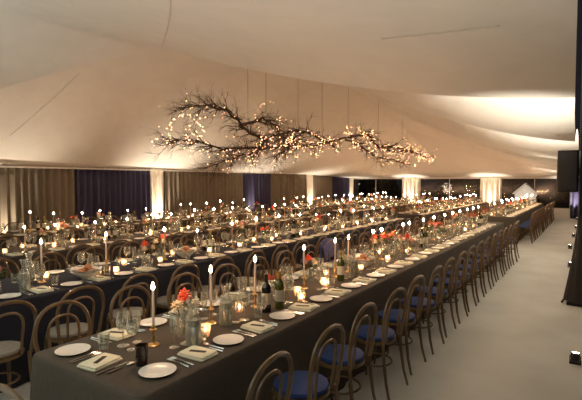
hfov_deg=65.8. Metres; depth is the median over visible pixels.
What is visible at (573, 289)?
curtain
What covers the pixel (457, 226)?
bread bowl
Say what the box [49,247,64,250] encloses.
napkin
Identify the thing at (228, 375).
tablecloth
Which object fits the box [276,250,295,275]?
bentwood chair
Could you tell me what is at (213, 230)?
bentwood chair
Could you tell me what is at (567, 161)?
grille
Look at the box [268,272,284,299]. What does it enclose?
jar
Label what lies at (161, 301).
cushion
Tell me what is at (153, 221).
bentwood chair
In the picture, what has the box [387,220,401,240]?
bentwood chair
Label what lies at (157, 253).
napkin
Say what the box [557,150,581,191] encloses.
loudspeaker
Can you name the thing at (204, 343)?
spoon
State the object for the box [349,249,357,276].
carafe
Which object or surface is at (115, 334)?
napkin
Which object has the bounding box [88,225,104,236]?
bentwood chair
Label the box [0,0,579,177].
ceiling
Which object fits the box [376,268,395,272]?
napkin
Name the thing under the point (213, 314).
wine glass
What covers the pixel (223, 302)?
carafe
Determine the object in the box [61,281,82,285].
plate
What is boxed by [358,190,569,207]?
ground
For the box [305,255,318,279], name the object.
jar
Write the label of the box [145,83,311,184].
branch
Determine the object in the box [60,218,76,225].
bentwood chair
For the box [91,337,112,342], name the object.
knife
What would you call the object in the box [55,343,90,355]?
plate
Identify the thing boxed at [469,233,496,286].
bentwood chair
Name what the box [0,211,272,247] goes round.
tablecloth
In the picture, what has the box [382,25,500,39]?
trim
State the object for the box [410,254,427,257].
napkin
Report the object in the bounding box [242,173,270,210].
curtain
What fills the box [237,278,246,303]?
wine glass
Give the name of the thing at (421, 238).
wine bottle
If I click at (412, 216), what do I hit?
tablecloth
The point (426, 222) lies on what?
bentwood chair
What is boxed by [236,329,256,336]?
fork
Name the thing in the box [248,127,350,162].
string
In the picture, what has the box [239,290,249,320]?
wine glass
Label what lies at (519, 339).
floor
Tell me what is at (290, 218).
bentwood chair
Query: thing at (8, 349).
cushion
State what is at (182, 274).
bentwood chair
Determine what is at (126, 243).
bentwood chair
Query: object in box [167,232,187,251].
bentwood chair
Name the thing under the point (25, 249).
candlestick
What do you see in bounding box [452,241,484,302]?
bentwood chair
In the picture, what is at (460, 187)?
tree
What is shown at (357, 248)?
bentwood chair
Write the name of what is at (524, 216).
tablecloth
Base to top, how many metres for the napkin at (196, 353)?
0.024 m
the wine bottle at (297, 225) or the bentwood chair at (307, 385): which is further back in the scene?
the wine bottle at (297, 225)
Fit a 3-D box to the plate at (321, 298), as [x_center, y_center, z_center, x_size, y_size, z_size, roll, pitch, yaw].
[0.263,0.866,3.934,0.199,0.016,0.199,-2,3,-37]
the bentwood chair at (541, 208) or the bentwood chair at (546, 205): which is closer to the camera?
the bentwood chair at (541, 208)
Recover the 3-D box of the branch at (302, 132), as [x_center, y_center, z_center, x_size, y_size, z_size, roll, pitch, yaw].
[0.307,-1.853,10.526,1.412,2.781,5.050,1,3,30]
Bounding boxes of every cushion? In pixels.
[0,341,19,358]
[46,322,87,338]
[108,307,145,319]
[157,295,188,305]
[195,285,224,293]
[230,276,256,284]
[256,269,276,276]
[273,370,328,399]
[279,263,301,269]
[317,344,363,365]
[354,325,394,341]
[378,309,414,322]
[401,297,434,307]
[416,286,447,295]
[434,278,460,285]
[446,270,469,277]
[456,264,478,270]
[462,258,485,263]
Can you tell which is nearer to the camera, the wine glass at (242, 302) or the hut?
the wine glass at (242, 302)
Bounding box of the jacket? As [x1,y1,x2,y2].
[320,238,338,263]
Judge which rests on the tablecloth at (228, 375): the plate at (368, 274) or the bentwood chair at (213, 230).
the plate at (368, 274)
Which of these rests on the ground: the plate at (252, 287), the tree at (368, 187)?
the tree at (368, 187)
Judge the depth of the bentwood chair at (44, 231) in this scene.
8.05 m
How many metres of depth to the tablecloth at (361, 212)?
15.88 m
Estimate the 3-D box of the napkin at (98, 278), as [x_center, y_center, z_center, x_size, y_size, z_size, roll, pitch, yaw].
[-2.028,0.827,4.758,0.205,0.024,0.150,2,3,33]
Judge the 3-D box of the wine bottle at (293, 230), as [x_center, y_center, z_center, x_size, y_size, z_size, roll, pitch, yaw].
[0.046,0.535,8.365,0.076,0.303,0.076,0,2,6]
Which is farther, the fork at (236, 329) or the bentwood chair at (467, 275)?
the bentwood chair at (467, 275)
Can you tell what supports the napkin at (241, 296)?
on the tablecloth at (228, 375)
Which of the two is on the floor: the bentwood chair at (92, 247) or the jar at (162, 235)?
the bentwood chair at (92, 247)
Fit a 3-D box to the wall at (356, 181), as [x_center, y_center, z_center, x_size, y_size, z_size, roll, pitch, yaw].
[-4.455,0.018,16.176,0.060,2.300,32.000,2,3,34]
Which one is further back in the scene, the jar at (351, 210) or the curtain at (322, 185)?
the curtain at (322, 185)
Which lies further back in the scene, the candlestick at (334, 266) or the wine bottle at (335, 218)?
the wine bottle at (335, 218)
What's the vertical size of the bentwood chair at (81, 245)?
0.902 m
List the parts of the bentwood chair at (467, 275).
leg, leg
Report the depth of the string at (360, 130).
15.05 m
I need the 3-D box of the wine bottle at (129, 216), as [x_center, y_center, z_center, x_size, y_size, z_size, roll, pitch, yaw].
[-3.943,0.423,11.011,0.076,0.303,0.076,-1,3,-28]
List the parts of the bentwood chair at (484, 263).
leg, leg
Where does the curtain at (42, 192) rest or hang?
hanging from the trim at (0, 165)
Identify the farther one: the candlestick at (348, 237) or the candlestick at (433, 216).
the candlestick at (433, 216)
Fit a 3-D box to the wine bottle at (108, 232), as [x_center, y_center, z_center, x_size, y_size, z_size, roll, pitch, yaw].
[-3.269,0.549,8.046,0.076,0.303,0.076,1,3,26]
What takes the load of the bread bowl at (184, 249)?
on the tablecloth at (10, 325)
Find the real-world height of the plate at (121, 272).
0.016 m
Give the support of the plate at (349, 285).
on the tablecloth at (228, 375)
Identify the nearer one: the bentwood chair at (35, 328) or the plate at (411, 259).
the bentwood chair at (35, 328)
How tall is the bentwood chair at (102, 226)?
0.902 m
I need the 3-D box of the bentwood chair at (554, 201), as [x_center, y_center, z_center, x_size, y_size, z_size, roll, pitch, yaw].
[11.817,0.484,20.588,0.439,0.902,0.454,2,3,33]
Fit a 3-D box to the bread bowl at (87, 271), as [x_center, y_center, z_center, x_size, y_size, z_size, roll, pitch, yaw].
[-2.181,0.761,4.797,0.310,0.153,0.308,-1,2,-14]
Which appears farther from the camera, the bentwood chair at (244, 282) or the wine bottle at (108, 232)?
the wine bottle at (108, 232)
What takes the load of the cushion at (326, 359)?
on the bentwood chair at (353, 358)
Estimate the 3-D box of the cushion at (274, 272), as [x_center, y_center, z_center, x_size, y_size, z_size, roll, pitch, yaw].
[-0.317,1.051,6.519,0.370,0.049,0.370,2,3,32]
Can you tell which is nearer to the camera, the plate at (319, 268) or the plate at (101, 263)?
the plate at (319, 268)
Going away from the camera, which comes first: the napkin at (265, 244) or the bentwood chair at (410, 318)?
the bentwood chair at (410, 318)
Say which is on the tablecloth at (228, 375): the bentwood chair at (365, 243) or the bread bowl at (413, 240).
the bread bowl at (413, 240)
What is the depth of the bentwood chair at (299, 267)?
6.87 m
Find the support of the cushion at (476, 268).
on the bentwood chair at (476, 268)
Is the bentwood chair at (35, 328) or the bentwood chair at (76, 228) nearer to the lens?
the bentwood chair at (35, 328)
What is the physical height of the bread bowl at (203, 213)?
0.153 m
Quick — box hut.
[512,183,539,202]
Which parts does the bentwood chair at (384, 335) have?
leg, seat frame, leg, leg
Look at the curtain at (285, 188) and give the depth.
22.06 m
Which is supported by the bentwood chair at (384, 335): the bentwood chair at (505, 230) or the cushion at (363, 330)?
the cushion at (363, 330)
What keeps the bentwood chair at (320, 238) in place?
on the floor
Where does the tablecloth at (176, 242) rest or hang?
on the banquet table
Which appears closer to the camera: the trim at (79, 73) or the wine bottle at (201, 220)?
the wine bottle at (201, 220)
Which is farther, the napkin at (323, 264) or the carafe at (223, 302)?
the napkin at (323, 264)
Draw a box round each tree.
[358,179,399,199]
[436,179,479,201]
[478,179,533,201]
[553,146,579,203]
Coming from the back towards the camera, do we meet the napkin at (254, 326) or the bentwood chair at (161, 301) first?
the bentwood chair at (161, 301)
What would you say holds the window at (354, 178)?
in the wall at (558, 213)
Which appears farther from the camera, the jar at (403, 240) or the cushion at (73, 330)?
the jar at (403, 240)
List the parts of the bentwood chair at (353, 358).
leg, seat frame, leg, leg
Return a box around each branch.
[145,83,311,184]
[240,113,353,173]
[345,120,438,171]
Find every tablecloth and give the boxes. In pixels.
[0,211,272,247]
[0,213,333,278]
[0,217,410,392]
[30,221,504,399]
[270,199,394,216]
[326,200,435,221]
[392,202,488,233]
[476,203,543,243]
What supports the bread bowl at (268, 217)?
on the tablecloth at (176, 242)
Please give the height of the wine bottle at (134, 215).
0.303 m
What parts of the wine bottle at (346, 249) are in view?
bottle glass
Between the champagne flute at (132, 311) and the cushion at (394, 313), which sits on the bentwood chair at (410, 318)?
the cushion at (394, 313)
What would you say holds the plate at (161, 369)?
on the tablecloth at (228, 375)
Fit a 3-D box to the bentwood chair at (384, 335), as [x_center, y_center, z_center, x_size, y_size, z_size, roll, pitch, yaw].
[0.749,1.187,3.930,0.439,0.902,0.454,2,3,37]
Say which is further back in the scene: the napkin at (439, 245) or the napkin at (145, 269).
the napkin at (439, 245)
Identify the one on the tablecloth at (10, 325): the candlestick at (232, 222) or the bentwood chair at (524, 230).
the candlestick at (232, 222)
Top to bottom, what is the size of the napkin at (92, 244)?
0.024 m
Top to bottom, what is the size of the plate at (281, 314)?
0.016 m
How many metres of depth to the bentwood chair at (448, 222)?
14.17 m
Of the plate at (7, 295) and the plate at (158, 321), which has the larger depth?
the plate at (7, 295)
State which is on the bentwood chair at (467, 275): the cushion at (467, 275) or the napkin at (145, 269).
the cushion at (467, 275)
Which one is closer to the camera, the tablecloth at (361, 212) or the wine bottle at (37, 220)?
the wine bottle at (37, 220)
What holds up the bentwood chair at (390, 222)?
on the floor
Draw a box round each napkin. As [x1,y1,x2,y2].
[6,252,22,255]
[17,274,39,279]
[25,244,36,246]
[29,286,53,293]
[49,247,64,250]
[76,353,122,371]
[88,243,100,245]
[88,275,110,281]
[98,328,134,340]
[114,258,133,261]
[135,267,156,271]
[152,252,168,255]
[168,307,198,317]
[175,259,193,263]
[177,345,217,361]
[208,253,225,256]
[213,243,225,245]
[220,292,247,300]
[236,248,251,250]
[240,321,274,333]
[261,243,274,245]
[261,280,283,286]
[288,303,316,311]
[294,270,315,275]
[321,263,336,266]
[324,288,349,295]
[352,277,375,283]
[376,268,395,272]
[395,260,412,264]
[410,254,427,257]
[424,249,439,251]
[436,244,449,246]
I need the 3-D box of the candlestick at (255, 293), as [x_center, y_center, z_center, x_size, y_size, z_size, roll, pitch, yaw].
[-0.296,0.667,3.708,0.078,0.432,0.081,0,2,-5]
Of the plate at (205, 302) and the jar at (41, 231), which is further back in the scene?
the jar at (41, 231)
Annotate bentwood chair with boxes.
[0,233,15,246]
[0,235,21,247]
[0,257,8,278]
[0,258,20,277]
[0,300,37,387]
[0,383,23,399]
[3,222,23,231]
[23,249,56,274]
[25,230,49,243]
[32,231,56,243]
[32,252,67,273]
[33,300,91,352]
[44,285,104,349]
[58,227,79,241]
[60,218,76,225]
[66,228,87,239]
[66,244,95,266]
[80,246,110,264]
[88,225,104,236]
[96,226,112,236]
[104,215,118,221]
[106,273,157,329]
[107,239,131,260]
[109,285,151,328]
[116,223,130,234]
[119,241,144,258]
[122,223,140,232]
[138,236,161,253]
[146,221,161,230]
[151,237,174,253]
[155,263,199,314]
[157,219,172,229]
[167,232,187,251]
[167,273,202,310]
[179,233,198,247]
[186,218,198,226]
[193,229,208,246]
[193,256,234,298]
[206,230,223,244]
[212,263,241,296]
[216,227,231,242]
[228,250,265,292]
[229,227,244,240]
[236,224,250,238]
[245,351,293,399]
[247,256,269,285]
[249,225,261,237]
[254,222,266,236]
[256,244,289,278]
[266,223,278,233]
[271,220,281,233]
[271,323,344,399]
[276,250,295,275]
[279,240,309,273]
[282,221,292,231]
[285,218,296,230]
[300,217,308,228]
[300,236,326,266]
[302,244,318,267]
[314,302,377,399]
[319,233,345,258]
[322,216,331,224]
[325,240,339,262]
[340,229,359,253]
[342,236,354,253]
[348,287,408,399]
[349,227,372,251]
[358,232,370,251]
[360,224,382,246]
[373,275,426,374]
[374,229,383,246]
[383,222,393,242]
[383,227,393,244]
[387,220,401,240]
[395,224,404,240]
[398,265,444,354]
[401,217,419,235]
[401,218,411,237]
[406,222,413,235]
[410,215,425,233]
[414,257,456,337]
[415,220,420,234]
[422,218,428,231]
[429,251,467,323]
[445,209,457,222]
[446,245,476,311]
[447,210,452,224]
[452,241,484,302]
[461,236,491,293]
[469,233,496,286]
[476,230,502,279]
[484,227,506,273]
[489,225,511,268]
[494,223,517,264]
[499,220,519,260]
[517,212,533,243]
[520,211,535,241]
[522,210,537,239]
[524,209,539,237]
[527,208,541,234]
[529,207,542,232]
[537,207,543,231]
[540,205,546,228]
[547,201,554,219]
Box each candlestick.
[22,226,26,250]
[37,239,46,282]
[103,232,109,270]
[148,282,159,346]
[162,227,167,259]
[195,229,199,253]
[206,265,216,324]
[231,222,233,246]
[250,256,258,307]
[300,245,307,289]
[331,238,336,277]
[345,234,350,272]
[371,230,375,262]
[379,228,383,259]
[431,216,435,239]
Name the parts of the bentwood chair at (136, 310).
leg, seat frame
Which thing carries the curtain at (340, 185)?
hanging from the trim at (0, 165)
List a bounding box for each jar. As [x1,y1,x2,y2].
[0,266,5,290]
[36,229,47,247]
[56,222,67,244]
[140,240,154,265]
[142,218,149,234]
[153,234,166,258]
[168,218,175,232]
[177,315,190,334]
[233,222,245,243]
[260,225,272,240]
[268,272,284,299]
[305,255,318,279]
[311,215,321,232]
[348,208,356,223]
[368,234,382,257]
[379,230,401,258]
[399,233,410,254]
[426,220,436,236]
[434,221,445,241]
[450,214,458,223]
[464,213,475,228]
[482,209,489,221]
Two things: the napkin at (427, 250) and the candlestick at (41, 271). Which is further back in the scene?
the napkin at (427, 250)
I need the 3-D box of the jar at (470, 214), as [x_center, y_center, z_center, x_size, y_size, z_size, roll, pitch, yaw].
[3.934,0.447,9.851,0.247,0.354,0.246,2,3,41]
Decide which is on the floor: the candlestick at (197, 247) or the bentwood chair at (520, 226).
the bentwood chair at (520, 226)
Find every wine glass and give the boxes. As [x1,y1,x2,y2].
[116,310,129,345]
[126,317,138,348]
[179,310,192,342]
[208,289,217,315]
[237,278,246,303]
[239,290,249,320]
[284,277,293,303]
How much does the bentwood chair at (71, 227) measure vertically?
0.902 m
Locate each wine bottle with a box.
[36,216,39,229]
[42,216,45,230]
[106,222,110,238]
[113,222,116,238]
[128,211,131,223]
[133,211,135,222]
[200,215,202,228]
[201,230,205,250]
[204,215,207,228]
[208,230,212,249]
[262,274,270,312]
[275,271,283,308]
[291,221,295,236]
[296,220,299,236]
[334,213,336,226]
[337,251,343,280]
[344,242,350,267]
[419,228,423,247]
[424,228,427,246]
[478,213,480,225]
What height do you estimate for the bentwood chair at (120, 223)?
0.902 m
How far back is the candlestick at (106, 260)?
5.21 m
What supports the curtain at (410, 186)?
hanging from the trim at (451, 177)
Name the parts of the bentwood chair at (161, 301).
seat frame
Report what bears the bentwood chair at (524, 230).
on the floor
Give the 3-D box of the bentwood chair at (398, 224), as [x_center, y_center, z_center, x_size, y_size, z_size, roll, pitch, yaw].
[2.412,0.961,9.295,0.439,0.902,0.454,2,3,36]
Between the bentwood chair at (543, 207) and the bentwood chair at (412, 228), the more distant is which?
the bentwood chair at (543, 207)
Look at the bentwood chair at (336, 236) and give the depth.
7.96 m
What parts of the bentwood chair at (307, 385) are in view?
seat frame, leg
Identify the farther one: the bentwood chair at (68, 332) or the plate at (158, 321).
the bentwood chair at (68, 332)
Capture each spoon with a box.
[107,361,134,374]
[202,342,224,349]
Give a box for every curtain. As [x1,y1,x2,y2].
[0,165,74,231]
[76,167,150,224]
[150,169,163,218]
[165,170,242,217]
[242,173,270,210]
[271,174,306,208]
[306,174,312,204]
[313,175,331,204]
[332,177,348,202]
[349,178,353,199]
[402,178,419,200]
[480,178,500,207]
[561,69,581,306]
[570,179,579,218]
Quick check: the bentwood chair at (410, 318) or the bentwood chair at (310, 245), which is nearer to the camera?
the bentwood chair at (410, 318)
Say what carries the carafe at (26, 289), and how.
on the tablecloth at (10, 325)
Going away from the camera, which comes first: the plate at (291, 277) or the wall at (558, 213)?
the plate at (291, 277)
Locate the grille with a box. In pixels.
[558,152,576,189]
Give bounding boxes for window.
[354,178,401,198]
[420,178,479,203]
[501,178,570,208]
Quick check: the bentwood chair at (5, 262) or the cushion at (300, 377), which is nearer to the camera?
the cushion at (300, 377)
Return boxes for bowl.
[70,264,101,278]
[116,310,129,330]
[173,246,195,257]
[198,211,208,215]
[261,215,272,219]
[351,254,375,266]
[400,237,417,245]
[446,224,460,231]
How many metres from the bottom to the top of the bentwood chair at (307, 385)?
0.902 m
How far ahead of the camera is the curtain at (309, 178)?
23.74 m
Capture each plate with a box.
[0,293,20,298]
[46,270,64,273]
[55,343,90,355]
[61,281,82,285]
[94,262,109,265]
[114,271,132,274]
[138,362,176,377]
[139,317,166,325]
[158,263,173,266]
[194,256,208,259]
[200,300,222,305]
[213,334,243,344]
[246,286,261,291]
[269,311,294,318]
[284,275,298,279]
[310,295,332,301]
[311,267,326,270]
[341,283,360,287]
[367,273,384,276]
[387,265,403,267]
[405,257,419,260]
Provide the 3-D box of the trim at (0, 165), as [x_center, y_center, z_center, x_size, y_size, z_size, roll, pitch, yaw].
[-4.330,-1.028,15.688,0.090,0.045,29.000,2,3,34]
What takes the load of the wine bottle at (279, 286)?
on the tablecloth at (228, 375)
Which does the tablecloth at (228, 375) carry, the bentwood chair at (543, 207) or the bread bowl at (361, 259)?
the bread bowl at (361, 259)
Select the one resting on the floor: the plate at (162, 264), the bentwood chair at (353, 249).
the bentwood chair at (353, 249)
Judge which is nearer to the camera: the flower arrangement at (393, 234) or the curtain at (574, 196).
the flower arrangement at (393, 234)
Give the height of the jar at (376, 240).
0.326 m
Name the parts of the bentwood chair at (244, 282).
seat frame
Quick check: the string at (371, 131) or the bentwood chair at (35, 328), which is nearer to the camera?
the bentwood chair at (35, 328)
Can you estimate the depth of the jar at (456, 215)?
9.58 m
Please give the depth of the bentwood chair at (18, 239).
7.58 m
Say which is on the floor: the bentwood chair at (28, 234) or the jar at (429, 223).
the bentwood chair at (28, 234)
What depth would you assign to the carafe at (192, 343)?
2.84 m
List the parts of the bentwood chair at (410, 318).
leg, seat frame, leg, leg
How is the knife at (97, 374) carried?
on the tablecloth at (228, 375)
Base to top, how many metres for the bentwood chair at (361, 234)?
0.902 m
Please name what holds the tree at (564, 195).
on the ground
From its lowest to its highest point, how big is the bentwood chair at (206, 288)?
0.902 m
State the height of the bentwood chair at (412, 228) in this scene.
0.902 m
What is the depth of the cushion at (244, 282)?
5.89 m
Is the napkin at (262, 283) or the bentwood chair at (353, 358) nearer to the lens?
the bentwood chair at (353, 358)
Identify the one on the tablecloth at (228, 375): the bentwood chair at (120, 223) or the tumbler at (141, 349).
the tumbler at (141, 349)
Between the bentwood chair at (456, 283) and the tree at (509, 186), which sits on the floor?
the bentwood chair at (456, 283)
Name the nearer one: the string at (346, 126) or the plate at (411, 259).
the plate at (411, 259)
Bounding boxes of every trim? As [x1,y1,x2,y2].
[0,165,311,174]
[10,73,79,135]
[162,0,171,45]
[349,177,556,178]
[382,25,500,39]
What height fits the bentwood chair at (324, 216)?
0.902 m
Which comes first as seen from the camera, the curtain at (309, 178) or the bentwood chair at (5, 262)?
the bentwood chair at (5, 262)
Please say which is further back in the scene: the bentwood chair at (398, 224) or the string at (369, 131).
the string at (369, 131)
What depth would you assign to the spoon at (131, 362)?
2.49 m
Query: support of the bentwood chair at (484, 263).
on the floor
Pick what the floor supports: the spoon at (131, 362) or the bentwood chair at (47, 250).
the bentwood chair at (47, 250)
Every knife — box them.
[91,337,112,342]
[96,361,127,375]
[199,345,223,351]
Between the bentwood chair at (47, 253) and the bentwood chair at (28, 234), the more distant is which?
the bentwood chair at (28, 234)
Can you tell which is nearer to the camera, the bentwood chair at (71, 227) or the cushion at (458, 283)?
the cushion at (458, 283)
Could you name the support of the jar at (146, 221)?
on the tablecloth at (176, 242)
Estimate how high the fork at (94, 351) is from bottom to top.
0.012 m
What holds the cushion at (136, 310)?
on the bentwood chair at (136, 310)
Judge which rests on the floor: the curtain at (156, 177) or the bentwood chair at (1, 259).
the bentwood chair at (1, 259)
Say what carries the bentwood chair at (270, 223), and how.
on the floor
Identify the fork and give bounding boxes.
[68,351,98,362]
[71,352,101,363]
[167,358,189,367]
[170,357,194,365]
[232,331,254,336]
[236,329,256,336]
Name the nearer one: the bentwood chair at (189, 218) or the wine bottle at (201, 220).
the wine bottle at (201, 220)
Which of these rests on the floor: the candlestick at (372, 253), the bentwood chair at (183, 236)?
the bentwood chair at (183, 236)
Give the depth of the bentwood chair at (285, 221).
10.14 m
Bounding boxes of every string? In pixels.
[152,102,281,164]
[153,95,301,161]
[164,114,302,170]
[248,126,351,172]
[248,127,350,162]
[259,130,351,157]
[352,128,432,163]
[352,131,436,159]
[353,131,432,160]
[355,130,429,165]
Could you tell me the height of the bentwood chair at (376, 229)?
0.902 m
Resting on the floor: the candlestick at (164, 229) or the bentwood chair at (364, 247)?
the bentwood chair at (364, 247)
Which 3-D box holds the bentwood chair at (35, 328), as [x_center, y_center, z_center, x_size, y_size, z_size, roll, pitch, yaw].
[-1.560,1.214,3.290,0.439,0.902,0.454,2,3,32]
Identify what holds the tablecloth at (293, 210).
on the banquet table
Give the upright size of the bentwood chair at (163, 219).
0.902 m
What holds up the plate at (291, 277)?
on the tablecloth at (228, 375)
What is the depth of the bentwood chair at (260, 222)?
9.84 m
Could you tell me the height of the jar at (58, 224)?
0.368 m
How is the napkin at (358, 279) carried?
on the tablecloth at (228, 375)
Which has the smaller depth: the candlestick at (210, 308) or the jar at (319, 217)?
the candlestick at (210, 308)
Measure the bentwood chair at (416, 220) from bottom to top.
0.902 m
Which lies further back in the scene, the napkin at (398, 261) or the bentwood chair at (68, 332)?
the napkin at (398, 261)
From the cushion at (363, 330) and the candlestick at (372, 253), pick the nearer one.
the cushion at (363, 330)
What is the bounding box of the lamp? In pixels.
[571,351,579,361]
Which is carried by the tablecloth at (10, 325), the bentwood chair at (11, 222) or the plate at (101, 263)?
the plate at (101, 263)
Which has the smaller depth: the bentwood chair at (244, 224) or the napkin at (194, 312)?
the napkin at (194, 312)
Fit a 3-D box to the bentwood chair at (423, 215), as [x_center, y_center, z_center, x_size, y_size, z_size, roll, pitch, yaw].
[3.333,0.847,11.991,0.439,0.902,0.454,2,3,35]
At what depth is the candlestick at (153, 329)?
2.84 m
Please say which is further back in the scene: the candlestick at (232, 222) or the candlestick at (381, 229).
the candlestick at (232, 222)
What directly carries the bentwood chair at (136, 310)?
on the floor
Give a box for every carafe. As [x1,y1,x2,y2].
[18,259,30,291]
[24,253,34,281]
[185,297,200,346]
[219,284,232,325]
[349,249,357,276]
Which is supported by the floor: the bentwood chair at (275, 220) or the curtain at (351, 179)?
the bentwood chair at (275, 220)
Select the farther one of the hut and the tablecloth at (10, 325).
the hut
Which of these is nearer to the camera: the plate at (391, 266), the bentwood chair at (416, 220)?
the plate at (391, 266)
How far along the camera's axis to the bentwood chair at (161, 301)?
4.92 m
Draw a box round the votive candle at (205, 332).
[203,325,207,334]
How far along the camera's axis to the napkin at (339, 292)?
4.15 m
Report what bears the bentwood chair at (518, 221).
on the floor
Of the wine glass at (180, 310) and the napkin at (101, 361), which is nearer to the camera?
the napkin at (101, 361)
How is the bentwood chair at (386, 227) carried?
on the floor
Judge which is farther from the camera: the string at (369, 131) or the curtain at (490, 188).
the curtain at (490, 188)
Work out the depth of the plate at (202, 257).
6.01 m
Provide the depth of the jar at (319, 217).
9.05 m
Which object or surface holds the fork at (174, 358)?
on the tablecloth at (228, 375)
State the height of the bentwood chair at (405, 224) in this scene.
0.902 m
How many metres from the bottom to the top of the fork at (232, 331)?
0.012 m
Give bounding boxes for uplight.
[569,351,580,365]
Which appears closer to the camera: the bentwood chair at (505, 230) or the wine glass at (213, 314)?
the wine glass at (213, 314)
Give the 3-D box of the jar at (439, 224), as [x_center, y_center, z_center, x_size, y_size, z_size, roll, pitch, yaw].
[2.524,0.534,7.743,0.250,0.358,0.249,0,2,-8]
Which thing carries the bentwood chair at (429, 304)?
on the floor
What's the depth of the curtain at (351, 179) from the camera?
27.58 m
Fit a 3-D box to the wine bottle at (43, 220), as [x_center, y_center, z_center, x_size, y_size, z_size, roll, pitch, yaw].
[-5.194,0.489,9.467,0.076,0.303,0.076,0,2,6]
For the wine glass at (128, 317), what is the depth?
2.77 m
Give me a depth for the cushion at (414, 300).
4.83 m
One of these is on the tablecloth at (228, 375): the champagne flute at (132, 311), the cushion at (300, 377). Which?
the champagne flute at (132, 311)
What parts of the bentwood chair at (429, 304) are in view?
seat frame, leg, leg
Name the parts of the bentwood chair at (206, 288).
seat frame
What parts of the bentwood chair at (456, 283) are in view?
seat frame, leg, leg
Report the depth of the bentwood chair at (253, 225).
9.18 m
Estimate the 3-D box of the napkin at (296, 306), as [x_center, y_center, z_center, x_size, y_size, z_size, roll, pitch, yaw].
[0.096,0.873,3.674,0.205,0.024,0.150,1,3,27]
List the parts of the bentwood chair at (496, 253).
leg, leg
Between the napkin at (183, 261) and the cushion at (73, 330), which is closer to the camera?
the cushion at (73, 330)
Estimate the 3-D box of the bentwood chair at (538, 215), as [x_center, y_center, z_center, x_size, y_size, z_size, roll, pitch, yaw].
[7.817,0.737,14.586,0.439,0.902,0.454,2,3,36]
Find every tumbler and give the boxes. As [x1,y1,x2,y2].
[135,342,147,366]
[253,304,262,318]
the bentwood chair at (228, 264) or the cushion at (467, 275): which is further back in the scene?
the cushion at (467, 275)
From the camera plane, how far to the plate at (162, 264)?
5.54 m
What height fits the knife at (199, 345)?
0.010 m
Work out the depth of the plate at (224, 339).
2.94 m
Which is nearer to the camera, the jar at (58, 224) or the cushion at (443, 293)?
the cushion at (443, 293)
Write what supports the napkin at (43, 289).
on the tablecloth at (10, 325)
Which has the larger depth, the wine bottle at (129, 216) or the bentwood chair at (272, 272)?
the wine bottle at (129, 216)
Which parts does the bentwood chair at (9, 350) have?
leg, seat frame, leg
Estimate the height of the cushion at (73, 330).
0.049 m
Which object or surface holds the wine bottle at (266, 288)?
on the tablecloth at (228, 375)
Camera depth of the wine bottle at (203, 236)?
6.72 m
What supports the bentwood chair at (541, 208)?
on the floor
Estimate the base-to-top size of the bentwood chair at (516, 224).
0.902 m
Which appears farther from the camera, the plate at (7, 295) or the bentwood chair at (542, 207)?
the bentwood chair at (542, 207)
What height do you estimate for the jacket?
0.525 m
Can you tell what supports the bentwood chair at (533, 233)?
on the floor
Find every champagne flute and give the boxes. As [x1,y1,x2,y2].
[132,311,140,341]
[232,295,239,323]
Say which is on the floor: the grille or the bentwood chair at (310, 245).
the bentwood chair at (310, 245)
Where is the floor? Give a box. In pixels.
[0,218,581,399]
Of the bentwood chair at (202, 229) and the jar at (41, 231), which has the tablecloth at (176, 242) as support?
the jar at (41, 231)
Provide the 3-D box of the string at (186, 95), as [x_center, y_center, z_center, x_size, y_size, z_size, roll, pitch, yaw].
[-0.908,-1.307,8.770,0.764,1.149,4.334,1,3,29]
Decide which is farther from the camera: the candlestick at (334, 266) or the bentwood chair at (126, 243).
the bentwood chair at (126, 243)
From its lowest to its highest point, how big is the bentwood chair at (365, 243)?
0.902 m
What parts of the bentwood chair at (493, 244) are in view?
leg, leg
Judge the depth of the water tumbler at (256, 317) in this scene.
3.41 m
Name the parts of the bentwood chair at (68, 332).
leg, seat frame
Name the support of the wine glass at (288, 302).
on the tablecloth at (228, 375)
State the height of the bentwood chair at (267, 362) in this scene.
0.902 m
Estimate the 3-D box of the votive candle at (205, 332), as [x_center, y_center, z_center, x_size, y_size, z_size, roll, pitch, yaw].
[-0.574,0.875,3.026,0.072,0.075,0.070,2,3,34]
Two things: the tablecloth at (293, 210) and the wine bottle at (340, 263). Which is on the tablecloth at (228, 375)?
the wine bottle at (340, 263)
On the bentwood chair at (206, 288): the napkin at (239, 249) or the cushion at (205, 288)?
the cushion at (205, 288)
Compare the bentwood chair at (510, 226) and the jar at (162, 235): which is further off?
the bentwood chair at (510, 226)
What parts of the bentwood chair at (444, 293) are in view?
seat frame, leg, leg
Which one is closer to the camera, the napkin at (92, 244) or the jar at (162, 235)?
the jar at (162, 235)
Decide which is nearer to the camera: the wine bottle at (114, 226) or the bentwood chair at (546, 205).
the wine bottle at (114, 226)
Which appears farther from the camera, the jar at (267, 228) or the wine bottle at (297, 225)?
the wine bottle at (297, 225)
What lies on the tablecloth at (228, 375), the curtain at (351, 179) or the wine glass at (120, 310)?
the wine glass at (120, 310)
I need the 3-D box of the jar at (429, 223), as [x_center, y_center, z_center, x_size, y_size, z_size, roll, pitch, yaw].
[2.585,0.532,8.198,0.226,0.323,0.225,-2,3,-42]
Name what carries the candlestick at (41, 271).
on the tablecloth at (10, 325)
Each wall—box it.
[16,165,358,224]
[549,209,571,218]
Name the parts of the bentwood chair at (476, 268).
leg, leg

